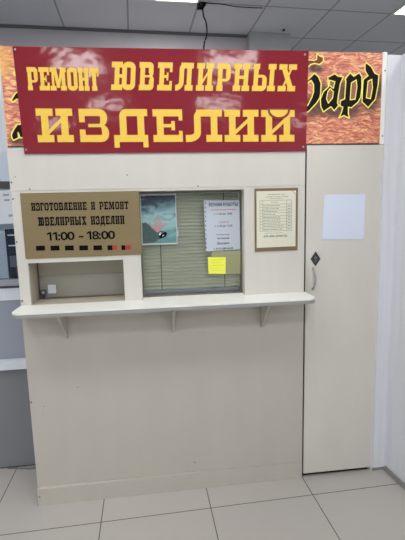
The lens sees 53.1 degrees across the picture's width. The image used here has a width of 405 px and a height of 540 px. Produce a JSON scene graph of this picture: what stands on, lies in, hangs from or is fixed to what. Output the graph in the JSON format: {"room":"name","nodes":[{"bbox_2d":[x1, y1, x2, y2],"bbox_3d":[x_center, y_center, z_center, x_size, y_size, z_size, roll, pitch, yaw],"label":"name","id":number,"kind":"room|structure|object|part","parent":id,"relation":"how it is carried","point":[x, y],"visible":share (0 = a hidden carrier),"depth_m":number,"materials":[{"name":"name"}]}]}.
{"room":"shopping mall","nodes":[
{"label":"shopping mall","id":0,"kind":"room"},
{"bbox_2d":[0,28,246,49],"bbox_3d":[-3.460,-0.528,3.837,8.000,3.411,0.120,-3,8,-9],"label":"wall","id":1,"kind":"structure","parent":0,"point":[8,36],"depth_m":3.95,"materials":[{"name":"grey paint"}]},
{"bbox_2d":[0,24,246,37],"bbox_3d":[-3.492,-2.196,3.522,7.998,0.018,0.028,-3,8,-9],"label":"trim","id":2,"kind":"structure","parent":1,"relation":"attached to","point":[1,25],"depth_m":3.93,"materials":[{"name":"grey metal"}]},
{"bbox_2d":[0,465,404,539],"bbox_3d":[-0.328,1.517,1.412,17.000,0.100,16.000,-2,8,-6],"label":"floor","id":3,"kind":"structure","parent":0,"point":[363,504],"depth_m":2.24,"materials":[{"name":"tile"}]},
{"bbox_2d":[0,82,35,467],"bbox_3d":[-1.859,0.057,2.849,1.596,2.454,0.915,-2,8,-6],"label":"kiosk","id":4,"kind":"object","parent":3,"relation":"on","point":[16,433],"visible":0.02,"depth_m":2.60,"materials":[{"name":"grey laminate"}]},
{"bbox_3d":[-1.838,-0.885,2.308,1.596,0.436,0.022,-2,8,-6],"label":"fascia panel","id":5,"kind":"part","parent":4,"relation":"part of","materials":[{"name":"white laminate"}]},
{"bbox_2d":[0,231,8,277],"bbox_3d":[-1.336,-0.094,2.528,0.220,0.301,0.017,-2,8,-6],"label":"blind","id":6,"kind":"object","parent":4,"relation":"attached to","point":[4,272],"visible":1,"depth_m":2.54,"materials":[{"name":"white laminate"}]},
{"bbox_3d":[-1.831,-0.587,2.352,1.596,0.166,0.020,-2,8,-6],"label":"panel","id":7,"kind":"part","parent":4,"relation":"part of","materials":[{"name":"white laminate"}]},
{"bbox_2d":[0,190,12,223],"bbox_3d":[-1.184,-0.380,2.448,0.135,0.200,0.002,-2,8,-6],"label":"notice","id":8,"kind":"object","parent":4,"relation":"attached to","point":[6,215],"visible":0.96,"depth_m":2.45,"materials":[{"name":"white paper"}]},
{"bbox_3d":[-1.883,-0.344,3.010,1.575,1.706,0.020,-2,8,-6],"label":"panel","id":9,"kind":"part","parent":4,"relation":"part of","materials":[{"name":"white laminate"}]},
{"bbox_3d":[-1.815,0.100,2.465,1.596,0.038,0.072,-2,8,-6],"label":"sill","id":10,"kind":"part","parent":4,"relation":"part of","materials":[{"name":"grey laminate"}]},
{"bbox_3d":[-1.811,0.174,2.458,1.596,0.076,0.028,-2,8,-6],"label":"sill panel","id":11,"kind":"part","parent":4,"relation":"part of","materials":[{"name":"white laminate"}]},
{"bbox_2d":[5,229,17,277],"bbox_3d":[-1.171,-0.106,2.567,0.105,0.306,0.082,-2,8,-6],"label":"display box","id":12,"kind":"object","parent":4,"relation":"on","point":[9,233],"visible":0.52,"depth_m":2.53,"materials":[{"name":"black plastic"}]},
{"bbox_3d":[-1.806,0.399,2.494,1.596,0.380,0.020,-2,8,-6],"label":"panel","id":13,"kind":"part","parent":4,"relation":"part of","materials":[{"name":"grey laminate"}]},
{"bbox_2d":[7,467,35,468],"bbox_3d":[-1.145,1.300,2.665,0.272,0.009,0.030,-2,8,-4],"label":"baseboard","id":14,"kind":"structure","parent":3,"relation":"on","point":[8,467],"depth_m":2.66,"materials":[{"name":"grey plastic"}]},
{"bbox_2d":[0,52,386,505],"bbox_3d":[-0.040,-0.005,2.886,2.022,2.474,1.340,-2,8,-6],"label":"booth","id":15,"kind":"object","parent":3,"relation":"on","point":[127,404],"visible":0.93,"depth_m":2.33,"materials":[{"name":"beige laminate"}]},
{"bbox_2d":[0,46,23,146],"bbox_3d":[-0.951,-0.859,2.017,0.076,0.474,0.005,-2,8,-6],"label":"sign","id":16,"kind":"object","parent":15,"relation":"attached to","point":[13,128],"depth_m":2.02,"materials":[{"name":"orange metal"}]},
{"bbox_3d":[-0.952,-0.109,2.135,0.054,0.601,0.018,-2,8,-6],"label":"post","id":17,"kind":"part","parent":15,"relation":"part of","materials":[{"name":"beige laminate"}]},
{"bbox_2d":[40,290,45,297],"bbox_3d":[-0.913,0.138,2.319,0.032,0.048,0.015,-2,8,-6],"label":"lock","id":18,"kind":"object","parent":15,"relation":"attached to","point":[42,292],"visible":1,"depth_m":2.31,"materials":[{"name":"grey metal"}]},
{"bbox_2d":[48,285,55,293],"bbox_3d":[-0.864,0.108,2.326,0.046,0.052,0.001,-2,8,-6],"label":"paper tag","id":19,"kind":"object","parent":15,"relation":"attached to","point":[51,288],"visible":1,"depth_m":2.33,"materials":[{"name":"white paper"}]},
{"bbox_2d":[20,191,141,258],"bbox_3d":[-0.634,-0.239,2.140,0.605,0.340,0.007,-2,8,-6],"label":"sign","id":20,"kind":"object","parent":15,"relation":"attached to","point":[58,224],"visible":1,"depth_m":2.14,"materials":[{"name":"beige plastic"}]},
{"bbox_3d":[-0.391,-0.132,2.241,0.096,0.588,0.105,-2,8,-6],"label":"post","id":21,"kind":"part","parent":15,"relation":"part of","materials":[{"name":"beige laminate"}]},
{"bbox_2d":[140,194,178,244],"bbox_3d":[-0.238,-0.281,2.254,0.208,0.280,0.002,-2,8,-6],"label":"poster","id":22,"kind":"object","parent":15,"relation":"attached to","point":[158,211],"visible":1,"depth_m":2.25,"materials":[{"name":"paper"}]},
{"bbox_2d":[142,222,163,242],"bbox_3d":[-0.268,-0.209,2.260,0.132,0.117,0.001,-2,8,-6],"label":"print","id":23,"kind":"object","parent":22,"relation":"attached to","point":[152,232],"depth_m":2.26},
{"bbox_2d":[148,216,165,232],"bbox_3d":[-0.251,-0.253,2.256,0.105,0.090,0.001,-2,8,-6],"label":"print","id":24,"kind":"object","parent":22,"relation":"attached to","point":[156,224],"depth_m":2.26},
{"bbox_2d":[12,46,308,153],"bbox_3d":[-0.177,-0.874,2.099,1.502,0.514,0.006,-2,8,-6],"label":"sign","id":25,"kind":"object","parent":15,"relation":"attached to","point":[71,99],"visible":1,"depth_m":2.09,"materials":[{"name":"red plastic"}]},
{"bbox_2d":[11,292,314,338],"bbox_3d":[-0.176,0.267,2.173,1.575,0.194,0.186,-2,8,-6],"label":"shelf","id":26,"kind":"object","parent":15,"relation":"attached to","point":[61,311],"visible":1,"depth_m":2.12,"materials":[{"name":"white laminate"}]},
{"bbox_3d":[-0.180,0.683,2.337,1.566,1.060,0.018,-2,8,-6],"label":"panel","id":27,"kind":"part","parent":15,"relation":"part of","materials":[{"name":"beige laminate"}]},
{"bbox_3d":[-0.164,1.263,2.413,1.566,0.107,0.035,-2,8,-6],"label":"kick panel","id":28,"kind":"part","parent":15,"relation":"part of","materials":[{"name":"beige laminate"}]},
{"bbox_3d":[-0.117,-0.090,3.537,2.020,2.460,0.018,-2,8,-6],"label":"panel","id":29,"kind":"part","parent":15,"relation":"part of","materials":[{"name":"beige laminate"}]},
{"bbox_3d":[-0.005,-0.791,2.149,1.994,0.694,0.018,-2,8,-6],"label":"fascia panel","id":30,"kind":"part","parent":15,"relation":"part of","materials":[{"name":"beige laminate"}]},
{"bbox_2d":[142,192,239,293],"bbox_3d":[-0.066,-0.168,2.341,0.570,0.594,0.024,-2,8,-6],"label":"window blind","id":31,"kind":"object","parent":15,"relation":"attached to","point":[182,266],"visible":0.6,"depth_m":2.35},
{"bbox_3d":[-0.241,-0.153,2.315,0.004,0.560,0.002,-2,8,-6],"label":"ladder cord","id":32,"kind":"part","parent":31,"relation":"part of","materials":[{"name":"grey fabric"}]},
{"bbox_3d":[-0.058,0.117,2.380,0.560,0.018,0.020,-2,8,-6],"label":"rail","id":33,"kind":"part","parent":31,"relation":"part of","materials":[{"name":"white plastic"}]},
{"bbox_3d":[-0.048,0.158,2.300,0.573,0.020,0.062,-2,8,-6],"label":"window sill","id":34,"kind":"part","parent":15,"relation":"part of","materials":[{"name":"white laminate"}]},
{"bbox_2d":[208,257,225,273],"bbox_3d":[0.084,-0.025,2.327,0.103,0.101,0.001,-2,8,-6],"label":"sticky note","id":35,"kind":"object","parent":15,"relation":"attached to","point":[216,265],"visible":1,"depth_m":2.33,"materials":[{"name":"yellow paper"}]},
{"bbox_2d":[204,200,239,250],"bbox_3d":[0.112,-0.253,2.299,0.206,0.288,0.001,-2,8,-6],"label":"notice","id":36,"kind":"object","parent":15,"relation":"attached to","point":[221,217],"visible":1,"depth_m":2.30,"materials":[{"name":"white paper"}]},
{"bbox_3d":[0.399,-0.171,2.328,0.346,0.601,0.105,-2,8,-6],"label":"panel","id":37,"kind":"part","parent":15,"relation":"part of","materials":[{"name":"beige laminate"}]},
{"bbox_2d":[254,188,297,251],"bbox_3d":[0.411,-0.279,2.257,0.246,0.347,0.005,-2,8,-6],"label":"list","id":38,"kind":"object","parent":15,"relation":"attached to","point":[276,209],"visible":1,"depth_m":2.25,"materials":[{"name":"beige paper"}]},
{"bbox_3d":[0.637,0.053,2.313,0.015,0.135,0.041,-4,9,-14],"label":"handle","id":39,"kind":"part","parent":15,"relation":"part of","materials":[{"name":"metal"}]},
{"bbox_3d":[0.646,-0.064,2.315,0.058,0.084,0.005,-2,8,-6],"label":"lock plate","id":40,"kind":"part","parent":15,"relation":"part of","materials":[{"name":"grey metal"}]},
{"bbox_3d":[0.816,0.275,2.400,0.442,1.962,0.029,-2,8,-6],"label":"door","id":41,"kind":"part","parent":15,"relation":"part of","materials":[{"name":"beige laminate"}]},
{"bbox_2d":[322,194,364,239],"bbox_3d":[0.800,-0.299,2.300,0.253,0.257,0.003,-2,8,-6],"label":"blank sheet","id":42,"kind":"object","parent":15,"relation":"attached to","point":[343,214],"visible":1,"depth_m":2.30,"materials":[{"name":"white paper"}]},
{"bbox_2d":[306,52,382,144],"bbox_3d":[0.771,-0.930,2.208,0.423,0.479,0.005,-2,8,-6],"label":"sign","id":43,"kind":"object","parent":15,"relation":"attached to","point":[344,99],"depth_m":2.21,"materials":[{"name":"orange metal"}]},
{"bbox_3d":[1.020,0.040,2.390,0.028,2.474,0.034,-2,8,-6],"label":"post","id":44,"kind":"part","parent":15,"relation":"part of","materials":[{"name":"white laminate"}]},
{"bbox_2d":[0,0,404,54],"bbox_3d":[-0.417,-1.952,0.910,17.000,0.089,16.000,-2,8,-6],"label":"ceiling","id":45,"kind":"structure","parent":0,"point":[363,26],"depth_m":3.75,"materials":[{"name":"tile"}]},
{"bbox_2d":[145,0,199,3],"bbox_3d":[-0.277,-2.223,3.119,0.594,0.012,0.594,-3,8,-9],"label":"recessed light","id":46,"kind":"object","parent":45,"relation":"in","point":[179,1],"visible":1,"depth_m":3.41,"materials":[{"name":"white plastic"}]},
{"bbox_2d":[197,2,206,9],"bbox_3d":[-0.005,-2.266,3.478,0.079,0.044,0.056,-2,8,-6],"label":"junction box","id":47,"kind":"object","parent":45,"relation":"attached to","point":[200,5],"visible":1,"depth_m":3.46,"materials":[{"name":"black plastic"}]},
{"bbox_2d":[202,9,207,48],"bbox_3d":[0.025,-1.783,3.439,0.046,0.908,0.245,-1,8,3],"label":"hanging cable","id":48,"kind":"object","parent":47,"relation":"hanging from","point":[202,9],"visible":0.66,"depth_m":3.47,"materials":[{"name":"black rubber"}]},
{"bbox_2d":[206,3,258,7],"bbox_3d":[0.264,-2.289,3.507,0.553,0.015,0.030,-3,8,-11],"label":"cable","id":49,"kind":"object","parent":45,"relation":"attached to","point":[206,3],"visible":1,"depth_m":3.51,"materials":[{"name":"black rubber"}]},
{"bbox_2d":[391,3,404,15],"bbox_3d":[2.088,-2.340,3.510,0.594,0.012,0.594,-3,8,-9],"label":"recessed light","id":50,"kind":"object","parent":45,"relation":"in","point":[400,11],"visible":1,"depth_m":3.70,"materials":[{"name":"white plastic"}]},
{"bbox_2d":[395,7,404,13],"bbox_3d":[2.088,-2.342,3.510,0.549,0.007,0.549,-3,8,-9],"label":"diffuser","id":51,"kind":"object","parent":50,"relation":"attached to","point":[401,10],"depth_m":3.68,"materials":[{"name":"white plastic"}]},
{"bbox_2d":[247,32,289,50],"bbox_3d":[0.692,-0.737,4.541,0.429,3.411,0.430,-3,8,-9],"label":"wall column","id":52,"kind":"structure","parent":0,"point":[255,40],"depth_m":4.10,"materials":[{"name":"paint"}]},
{"bbox_2d":[327,90,332,101],"bbox_3d":[0.690,-0.943,2.195,0.038,0.075,0.001,-2,8,-6],"label":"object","id":53,"kind":"structure","parent":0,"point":[330,93],"depth_m":2.19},
{"bbox_2d":[351,81,355,98],"bbox_3d":[0.822,-0.980,2.205,0.036,0.103,0.001,-2,8,-6],"label":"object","id":54,"kind":"structure","parent":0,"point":[353,90],"depth_m":2.21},
{"bbox_2d":[367,81,371,97],"bbox_3d":[0.912,-0.989,2.214,0.033,0.100,0.001,-2,8,-6],"label":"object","id":55,"kind":"structure","parent":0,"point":[370,82],"depth_m":2.21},
{"bbox_2d":[371,54,404,482],"bbox_3d":[1.674,0.410,-0.240,0.193,2.462,5.637,-3,8,-11],"label":"wall","id":56,"kind":"structure","parent":0,"point":[388,445],"depth_m":2.37,"materials":[{"name":"white paint"}]},
{"bbox_2d":[372,467,384,470],"bbox_3d":[1.112,1.255,2.553,0.084,0.018,0.014,-2,8,-6],"label":"trim","id":57,"kind":"structure","parent":56,"relation":"attached to","point":[376,468],"depth_m":2.56,"materials":[{"name":"grey plastic"}]},
{"bbox_2d":[385,466,404,489],"bbox_3d":[1.702,1.618,-0.117,0.010,0.033,5.500,-3,8,-11],"label":"baseboard","id":58,"kind":"structure","parent":56,"relation":"attached to","point":[388,471],"depth_m":2.45,"materials":[{"name":"grey plastic"}]}
]}

